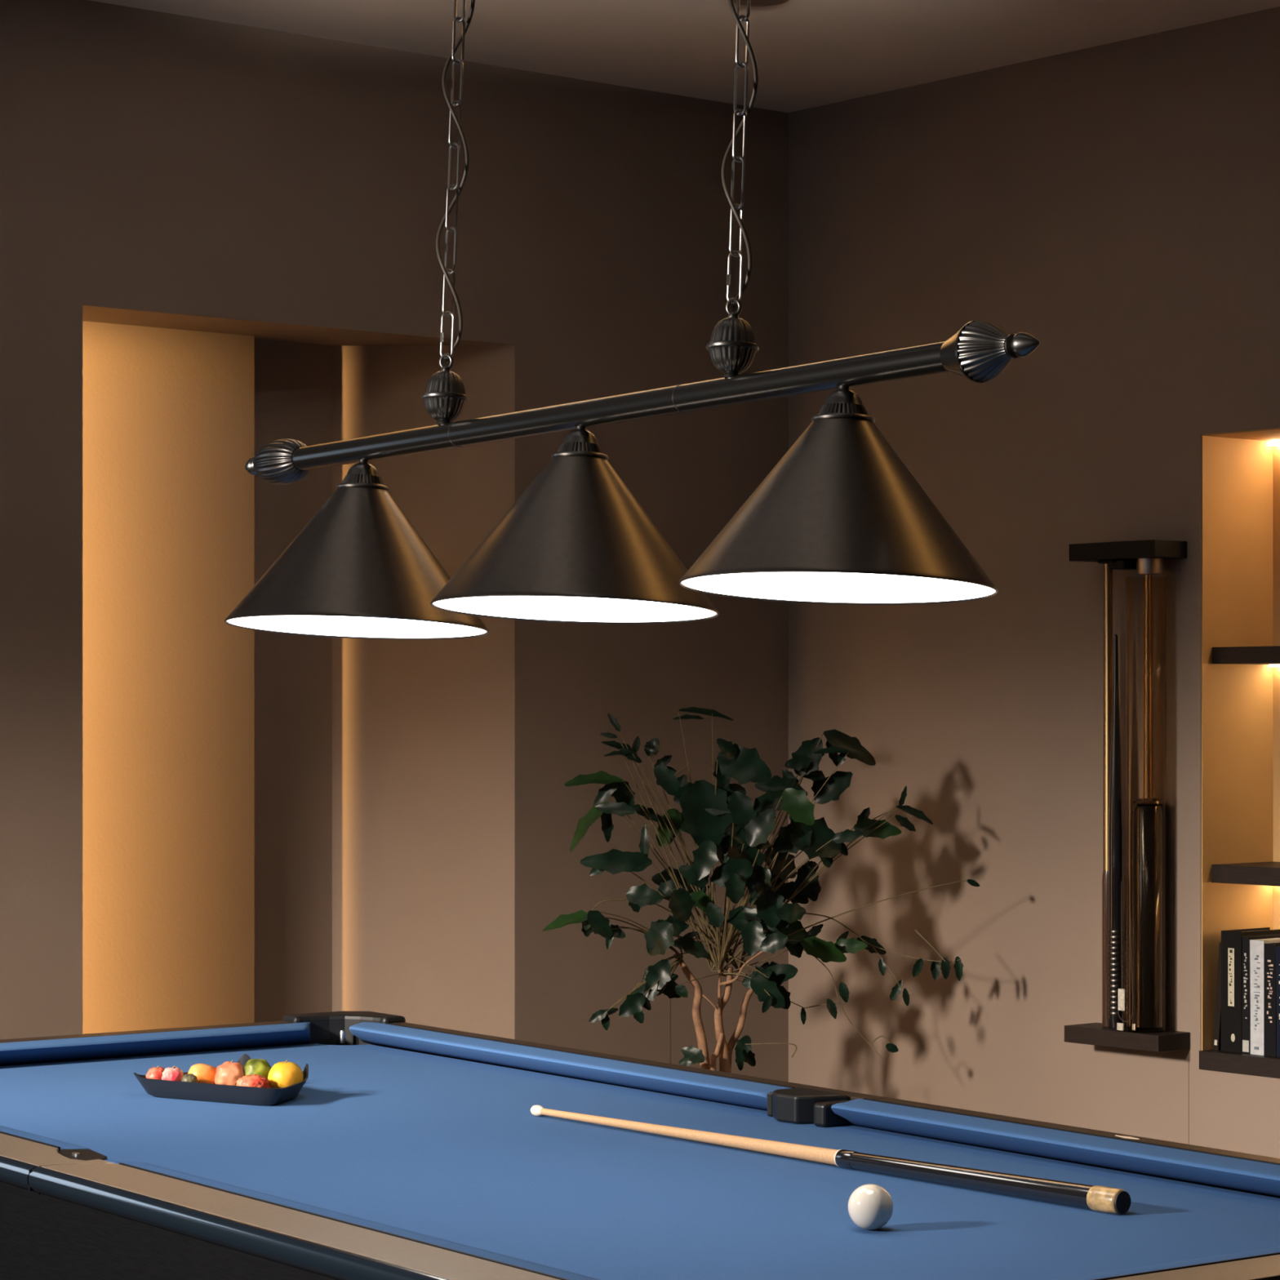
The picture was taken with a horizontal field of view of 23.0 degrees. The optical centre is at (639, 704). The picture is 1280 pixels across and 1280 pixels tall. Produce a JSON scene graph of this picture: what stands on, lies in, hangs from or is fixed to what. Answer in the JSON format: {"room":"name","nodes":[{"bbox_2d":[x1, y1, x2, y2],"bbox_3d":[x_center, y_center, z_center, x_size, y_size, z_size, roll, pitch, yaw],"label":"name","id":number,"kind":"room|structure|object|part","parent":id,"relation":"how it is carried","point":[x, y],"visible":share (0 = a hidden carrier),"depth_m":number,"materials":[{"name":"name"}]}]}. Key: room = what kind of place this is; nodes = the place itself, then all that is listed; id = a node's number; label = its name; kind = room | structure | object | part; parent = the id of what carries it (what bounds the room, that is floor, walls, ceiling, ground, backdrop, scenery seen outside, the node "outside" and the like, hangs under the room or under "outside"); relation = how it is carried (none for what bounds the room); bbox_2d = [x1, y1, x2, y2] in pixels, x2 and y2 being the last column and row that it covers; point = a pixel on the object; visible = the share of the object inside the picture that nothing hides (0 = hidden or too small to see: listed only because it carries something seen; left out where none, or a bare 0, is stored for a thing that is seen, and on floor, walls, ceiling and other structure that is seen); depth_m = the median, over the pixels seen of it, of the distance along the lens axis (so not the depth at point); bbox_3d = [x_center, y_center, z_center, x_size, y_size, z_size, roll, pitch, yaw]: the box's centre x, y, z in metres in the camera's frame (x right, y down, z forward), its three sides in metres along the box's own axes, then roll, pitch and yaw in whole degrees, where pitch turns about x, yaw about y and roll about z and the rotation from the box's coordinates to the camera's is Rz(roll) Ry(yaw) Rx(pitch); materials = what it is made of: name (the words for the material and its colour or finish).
{"room":"games hall","nodes":[
{"label":"games hall","id":0,"kind":"room"},
{"bbox_2d":[0,0,788,1081],"bbox_3d":[-2.528,-0.081,6.037,7.750,2.920,0.361,0,0,-39],"label":"wall","id":1,"kind":"structure","parent":0,"point":[218,238],"depth_m":7.53,"materials":[{"name":"beige paint"}]},
{"bbox_2d":[669,998,670,1063],"bbox_3d":[0.075,1.044,7.944,0.002,0.670,0.001,0,0,-43],"label":"trim","id":2,"kind":"structure","parent":1,"relation":"attached to","point":[669,998],"depth_m":7.94,"materials":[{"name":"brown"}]},
{"bbox_2d":[88,0,1279,112],"bbox_3d":[0.000,-1.566,2.500,18.000,0.050,15.000,0,0,0],"label":"ceiling","id":3,"kind":"structure","parent":0,"point":[808,54],"depth_m":7.19,"materials":[{"name":"paint"}]},
{"bbox_2d":[224,0,1039,639],"bbox_3d":[-0.086,-0.813,3.943,0.360,1.440,1.573,0,0,-39],"label":"pendant light","id":4,"kind":"object","parent":3,"relation":"hanging from","point":[840,518],"visible":1,"depth_m":3.82,"materials":[{"name":"black metal"}]},
{"bbox_3d":[-0.384,-0.203,4.319,0.361,0.197,0.361,5,-5,-39],"label":"lamp shade","id":5,"kind":"part","parent":4,"relation":"part of","materials":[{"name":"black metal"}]},
{"bbox_2d":[226,615,486,638],"bbox_3d":[-0.387,-0.108,4.313,0.354,0.002,0.354,5,-4,-39],"label":"diffuser","id":6,"kind":"object","parent":4,"relation":"attached to","point":[331,625],"depth_m":4.32,"materials":[{"name":"white plastic"}]},
{"bbox_3d":[-0.260,-0.391,4.185,0.058,0.027,0.058,5,-5,-39],"label":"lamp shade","id":7,"kind":"part","parent":4,"relation":"part of","materials":[{"name":"black metal"}]},
{"bbox_3d":[-0.078,-0.216,3.944,0.361,0.197,0.361,5,-5,-39],"label":"lamp shade","id":8,"kind":"part","parent":4,"relation":"part of","materials":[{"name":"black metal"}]},
{"bbox_2d":[433,595,715,622],"bbox_3d":[-0.082,-0.121,3.938,0.354,0.002,0.354,5,-4,-39],"label":"diffuser","id":9,"kind":"object","parent":4,"relation":"attached to","point":[535,607],"depth_m":3.94,"materials":[{"name":"white plastic"}]},
{"bbox_3d":[0.109,-0.407,3.733,0.058,0.027,0.058,5,-5,-39],"label":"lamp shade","id":10,"kind":"part","parent":4,"relation":"part of","materials":[{"name":"black metal"}]},
{"bbox_3d":[0.227,-0.229,3.570,0.361,0.197,0.361,5,-5,-39],"label":"lamp shade","id":11,"kind":"part","parent":4,"relation":"part of","materials":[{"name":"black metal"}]},
{"bbox_2d":[681,572,995,603],"bbox_3d":[0.224,-0.133,3.564,0.354,0.002,0.354,5,-4,-39],"label":"diffuser","id":12,"kind":"object","parent":4,"relation":"attached to","point":[827,587],"depth_m":3.56,"materials":[{"name":"white plastic"}]},
{"bbox_2d":[732,0,788,6],"bbox_3d":[0.258,-1.530,6.790,0.132,0.022,0.132,0,0,0],"label":"ceiling rose","id":13,"kind":"object","parent":3,"relation":"attached to","point":[753,2],"visible":0.78,"depth_m":6.82,"materials":[{"name":"black metal"}]},
{"bbox_2d":[788,6,1279,1158],"bbox_3d":[2.963,-0.081,5.302,0.300,2.920,8.250,0,0,-39],"label":"wall","id":14,"kind":"structure","parent":0,"point":[1115,206],"depth_m":7.55,"materials":[{"name":"beige paint"}]},
{"bbox_2d":[1064,539,1190,1052],"bbox_3d":[1.116,0.204,7.226,0.110,1.153,0.286,0,0,-39],"label":"cue rack","id":15,"kind":"object","parent":14,"relation":"attached to","point":[1145,557],"visible":1,"depth_m":7.16,"materials":[{"name":"black wood"}]},
{"bbox_2d":[1102,563,1112,1026],"bbox_3d":[1.080,0.205,7.269,0.028,1.074,0.028,0,0,-39],"label":"stick","id":16,"kind":"object","parent":15,"relation":"on","point":[1108,573],"visible":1,"depth_m":7.26,"materials":[{"name":"brown wood"}]},
{"bbox_2d":[1108,634,1123,1028],"bbox_3d":[1.093,0.289,7.236,0.035,0.905,0.035,0,0,-39],"label":"stick","id":17,"kind":"object","parent":15,"relation":"on","point":[1115,822],"visible":0.97,"depth_m":7.22,"materials":[{"name":"black paint"}]},
{"bbox_3d":[1.118,-0.352,7.223,0.110,0.039,0.262,0,0,-39],"label":"plate","id":18,"kind":"part","parent":15,"relation":"part of","materials":[{"name":"black wood"}]},
{"bbox_2d":[1125,576,1166,1032],"bbox_3d":[1.153,0.226,7.180,0.091,1.034,0.091,0,0,-39],"label":"stick","id":19,"kind":"object","parent":15,"relation":"on","point":[1145,596],"visible":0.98,"depth_m":7.14,"materials":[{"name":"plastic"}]},
{"bbox_2d":[1116,881,1136,1031],"bbox_3d":[1.107,0.572,7.158,0.009,0.339,0.055,0,0,-39],"label":"tag","id":20,"kind":"object","parent":19,"relation":"hanging from","point":[1120,1026],"visible":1,"depth_m":7.17,"materials":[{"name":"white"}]},
{"bbox_2d":[1187,1058,1189,1144],"bbox_3d":[1.246,1.091,7.154,0.001,0.575,0.003,0,0,-42],"label":"trim","id":21,"kind":"structure","parent":14,"relation":"attached to","point":[1188,1059],"depth_m":7.15,"materials":[{"name":"brown"}]},
{"bbox_2d":[1201,427,1279,1050],"bbox_3d":[1.711,0.106,6.804,0.267,1.436,1.061,0,0,-39],"label":"wall niche","id":22,"kind":"object","parent":14,"relation":"attached to","point":[1241,469],"visible":0.8,"depth_m":7.20,"materials":[{"name":"paint"}]},
{"bbox_2d":[1199,1049,1279,1078],"bbox_3d":[1.700,0.803,6.796,0.254,0.042,1.063,0,0,-39],"label":"niche shelf","id":23,"kind":"object","parent":22,"relation":"attached to","point":[1209,1060],"visible":0.71,"depth_m":7.04,"materials":[{"name":"brown wood"}]},
{"bbox_2d":[1213,942,1221,1050],"bbox_3d":[1.367,0.660,7.178,0.151,0.246,0.036,0,0,-39],"label":"book","id":24,"kind":"object","parent":23,"relation":"on","point":[1217,1026],"visible":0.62,"depth_m":7.13,"materials":[{"name":"paper"}]},
{"bbox_2d":[1221,927,1279,1053],"bbox_3d":[1.397,0.646,7.151,0.171,0.272,0.061,0,0,-39],"label":"book","id":25,"kind":"object","parent":23,"relation":"on","point":[1231,940],"visible":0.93,"depth_m":7.10,"materials":[{"name":"paper"}]},
{"bbox_2d":[1241,933,1279,1053],"bbox_3d":[1.420,0.651,7.115,0.161,0.262,0.024,0,0,-40],"label":"book","id":26,"kind":"object","parent":23,"relation":"on","point":[1246,1014],"visible":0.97,"depth_m":7.06,"materials":[{"name":"paper"}]},
{"bbox_2d":[1249,937,1279,1055],"bbox_3d":[1.437,0.654,7.087,0.151,0.256,0.040,0,0,-39],"label":"book","id":27,"kind":"object","parent":23,"relation":"on","point":[1256,946],"visible":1,"depth_m":7.04,"materials":[{"name":"paper"}]},
{"bbox_2d":[1264,942,1279,1057],"bbox_3d":[1.464,0.657,7.061,0.161,0.250,0.034,0,0,-39],"label":"book","id":28,"kind":"object","parent":23,"relation":"on","point":[1270,992],"visible":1,"depth_m":7.01,"materials":[{"name":"paper"}]},
{"bbox_2d":[1275,946,1279,1057],"bbox_3d":[1.485,0.659,7.036,0.161,0.246,0.032,0,0,-39],"label":"book","id":29,"kind":"object","parent":23,"relation":"on","point":[1277,948],"visible":1,"depth_m":6.99,"materials":[{"name":"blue paper"}]},
{"bbox_2d":[1212,861,1279,886],"bbox_3d":[1.715,0.385,6.808,0.215,0.046,1.055,0,0,-39],"label":"niche shelf","id":30,"kind":"object","parent":22,"relation":"attached to","point":[1263,873],"visible":1,"depth_m":7.08,"materials":[{"name":"brown wood"}]},
{"bbox_2d":[1212,645,1279,666],"bbox_3d":[1.715,-0.110,6.808,0.215,0.043,1.055,0,0,-39],"label":"niche shelf","id":31,"kind":"object","parent":22,"relation":"attached to","point":[1270,655],"visible":1,"depth_m":7.08,"materials":[{"name":"brown wood"}]},
{"bbox_2d":[1269,440,1279,445],"bbox_3d":[1.784,-0.603,6.870,0.015,0.009,1.031,0,0,-39],"label":"led strip","id":32,"kind":"object","parent":22,"relation":"attached to","point":[1276,442],"visible":1,"depth_m":7.25,"materials":[{"name":"beige plastic"}]},
{"bbox_3d":[0.000,1.404,2.500,18.000,0.050,15.000,0,0,0],"label":"floor","id":33,"kind":"structure","parent":0,"visible":0},
{"bbox_2d":[0,1011,1279,1279],"bbox_3d":[-0.211,0.965,4.199,1.295,0.828,2.790,0,0,-36],"label":"pool table","id":34,"kind":"object","parent":33,"relation":"on","point":[405,1151],"visible":0.97,"depth_m":3.94,"materials":[{"name":"blue fabric"}]},
{"bbox_3d":[-1.097,0.578,4.331,0.015,0.031,1.222,0,0,-36],"label":"edge trim","id":35,"kind":"part","parent":34,"relation":"part of","materials":[{"name":"black"}]},
{"bbox_2d":[0,1125,91,1150],"bbox_3d":[-1.046,0.580,4.458,0.048,0.036,1.145,0,0,-36],"label":"cushion","id":36,"kind":"object","parent":34,"relation":"on","point":[31,1140],"depth_m":4.06,"materials":[{"name":"blue fabric"}]},
{"bbox_3d":[-1.046,0.580,4.347,0.086,0.036,1.256,0,0,-36],"label":"rail","id":37,"kind":"part","parent":34,"relation":"part of","materials":[{"name":"brown laminate"}]},
{"bbox_3d":[-0.995,0.603,5.317,0.917,0.082,0.046,0,0,-36],"label":"rail","id":38,"kind":"part","parent":34,"relation":"part of","materials":[{"name":"blue fabric"}]},
{"bbox_2d":[0,1022,310,1065],"bbox_3d":[-0.970,0.580,5.272,0.990,0.036,0.055,0,0,-36],"label":"cushion","id":39,"kind":"object","parent":34,"relation":"on","point":[281,1036],"depth_m":5.37,"materials":[{"name":"blue fabric"}]},
{"bbox_3d":[-0.716,0.806,3.839,0.027,0.426,2.687,0,0,-36],"label":"apron panel","id":40,"kind":"part","parent":34,"relation":"part of","materials":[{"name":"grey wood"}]},
{"bbox_2d":[133,1053,308,1105],"bbox_3d":[-0.612,0.572,4.827,0.287,0.052,0.194,0,0,31],"label":"fruit tray","id":41,"kind":"object","parent":34,"relation":"on","point":[154,1087],"visible":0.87,"depth_m":4.75,"materials":[{"name":"black plastic"}]},
{"bbox_2d":[146,1066,164,1079],"bbox_3d":[-0.741,0.572,4.832,0.035,0.037,0.036,0,0,0],"label":"fruit","id":42,"kind":"object","parent":41,"relation":"in","point":[154,1073],"visible":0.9,"depth_m":4.82,"materials":[{"name":"red food"}]},
{"bbox_2d":[161,1065,183,1081],"bbox_3d":[-0.714,0.568,4.812,0.035,0.035,0.035,0,0,0],"label":"fruit","id":43,"kind":"object","parent":41,"relation":"in","point":[174,1073],"visible":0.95,"depth_m":4.80,"materials":[{"name":"food"}]},
{"bbox_2d":[181,1073,198,1082],"bbox_3d":[-0.684,0.573,4.783,0.026,0.025,0.025,0,0,0],"label":"fruit","id":44,"kind":"object","parent":41,"relation":"in","point":[190,1077],"visible":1,"depth_m":4.78,"materials":[{"name":"food"}]},
{"bbox_2d":[187,1063,216,1084],"bbox_3d":[-0.666,0.570,4.822,0.052,0.043,0.042,0,0,-15],"label":"fruit","id":45,"kind":"object","parent":41,"relation":"in","point":[205,1073],"visible":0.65,"depth_m":4.81,"materials":[{"name":"orange food"}]},
{"bbox_2d":[214,1059,244,1085],"bbox_3d":[-0.625,0.569,4.812,0.053,0.054,0.051,0,0,0],"label":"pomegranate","id":46,"kind":"object","parent":41,"relation":"in","point":[228,1073],"visible":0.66,"depth_m":4.79,"materials":[{"name":"food"}]},
{"bbox_2d":[235,1074,269,1088],"bbox_3d":[-0.585,0.575,4.752,0.053,0.036,0.039,0,0,0],"label":"fruit","id":47,"kind":"object","parent":41,"relation":"in","point":[255,1080],"visible":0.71,"depth_m":4.74,"materials":[{"name":"red food"}]},
{"bbox_2d":[243,1058,271,1079],"bbox_3d":[-0.585,0.563,4.815,0.046,0.043,0.046,0,0,0],"label":"fruit","id":48,"kind":"object","parent":41,"relation":"in","point":[260,1067],"visible":0.63,"depth_m":4.80,"materials":[{"name":"green food"}]},
{"bbox_2d":[267,1059,303,1088],"bbox_3d":[-0.538,0.566,4.785,0.055,0.055,0.056,0,0,0],"label":"fruit","id":49,"kind":"object","parent":41,"relation":"in","point":[282,1074],"visible":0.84,"depth_m":4.76,"materials":[{"name":"yellow food"}]},
{"bbox_3d":[-0.374,0.578,3.330,0.015,0.031,1.242,0,0,-36],"label":"edge trim","id":50,"kind":"part","parent":34,"relation":"part of","materials":[{"name":"black"}]},
{"bbox_3d":[-0.341,0.580,3.371,0.086,0.036,1.210,0,0,-36],"label":"rail","id":51,"kind":"part","parent":34,"relation":"part of","materials":[{"name":"brown laminate"}]},
{"bbox_2d":[105,1160,599,1279],"bbox_3d":[-0.282,0.580,3.398,0.048,0.036,1.253,0,0,-36],"label":"cushion","id":52,"kind":"object","parent":34,"relation":"on","point":[407,1237],"depth_m":3.41,"materials":[{"name":"blue fabric"}]},
{"bbox_2d":[349,1022,789,1110],"bbox_3d":[-0.151,0.580,5.088,0.060,0.036,1.236,0,0,-36],"label":"cushion","id":53,"kind":"object","parent":34,"relation":"on","point":[691,1088],"depth_m":5.03,"materials":[{"name":"blue fabric"}]},
{"bbox_3d":[-0.046,0.603,5.032,0.038,0.082,1.320,0,0,-36],"label":"rail","id":54,"kind":"part","parent":34,"relation":"part of","materials":[{"name":"blue fabric"}]},
{"bbox_2d":[530,1105,1131,1214],"bbox_3d":[0.206,0.587,4.148,0.030,0.030,1.155,0,0,-39],"label":"stick","id":55,"kind":"object","parent":34,"relation":"on","point":[1110,1200],"visible":1,"depth_m":3.96,"materials":[{"name":"beige wood"}]},
{"bbox_2d":[848,1183,893,1230],"bbox_3d":[0.263,0.573,3.595,0.052,0.052,0.052,0,0,0],"label":"cue ball","id":56,"kind":"object","parent":34,"relation":"on","point":[870,1206],"visible":1,"depth_m":3.58,"materials":[{"name":"beige plastic"}]},
{"bbox_2d":[831,1098,1279,1196],"bbox_3d":[0.629,0.580,4.008,0.060,0.036,1.167,0,0,-36],"label":"cushion","id":57,"kind":"object","parent":34,"relation":"on","point":[1187,1170],"depth_m":4.11,"materials":[{"name":"blue fabric"}]},
{"bbox_3d":[0.668,0.603,4.043,0.038,0.082,1.117,0,0,-36],"label":"rail","id":58,"kind":"part","parent":34,"relation":"part of","materials":[{"name":"blue fabric"}]},
{"bbox_2d":[1052,1246,1279,1279],"bbox_3d":[0.550,0.580,3.177,1.005,0.036,0.048,0,0,-36],"label":"cushion","id":59,"kind":"object","parent":34,"relation":"on","point":[1183,1266],"depth_m":3.16,"materials":[{"name":"blue fabric"}]},
{"bbox_3d":[0.588,0.603,3.124,0.921,0.082,0.082,0,0,-36],"label":"rail","id":60,"kind":"part","parent":34,"relation":"part of","materials":[{"name":"brown laminate"}]},
{"bbox_2d":[542,706,979,1072],"bbox_3d":[0.285,0.692,7.405,1.020,1.374,0.380,0,0,0],"label":"potted plant","id":61,"kind":"object","parent":33,"relation":"on","point":[726,827],"visible":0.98,"depth_m":7.35,"materials":[{"name":"green plant"}]}
]}

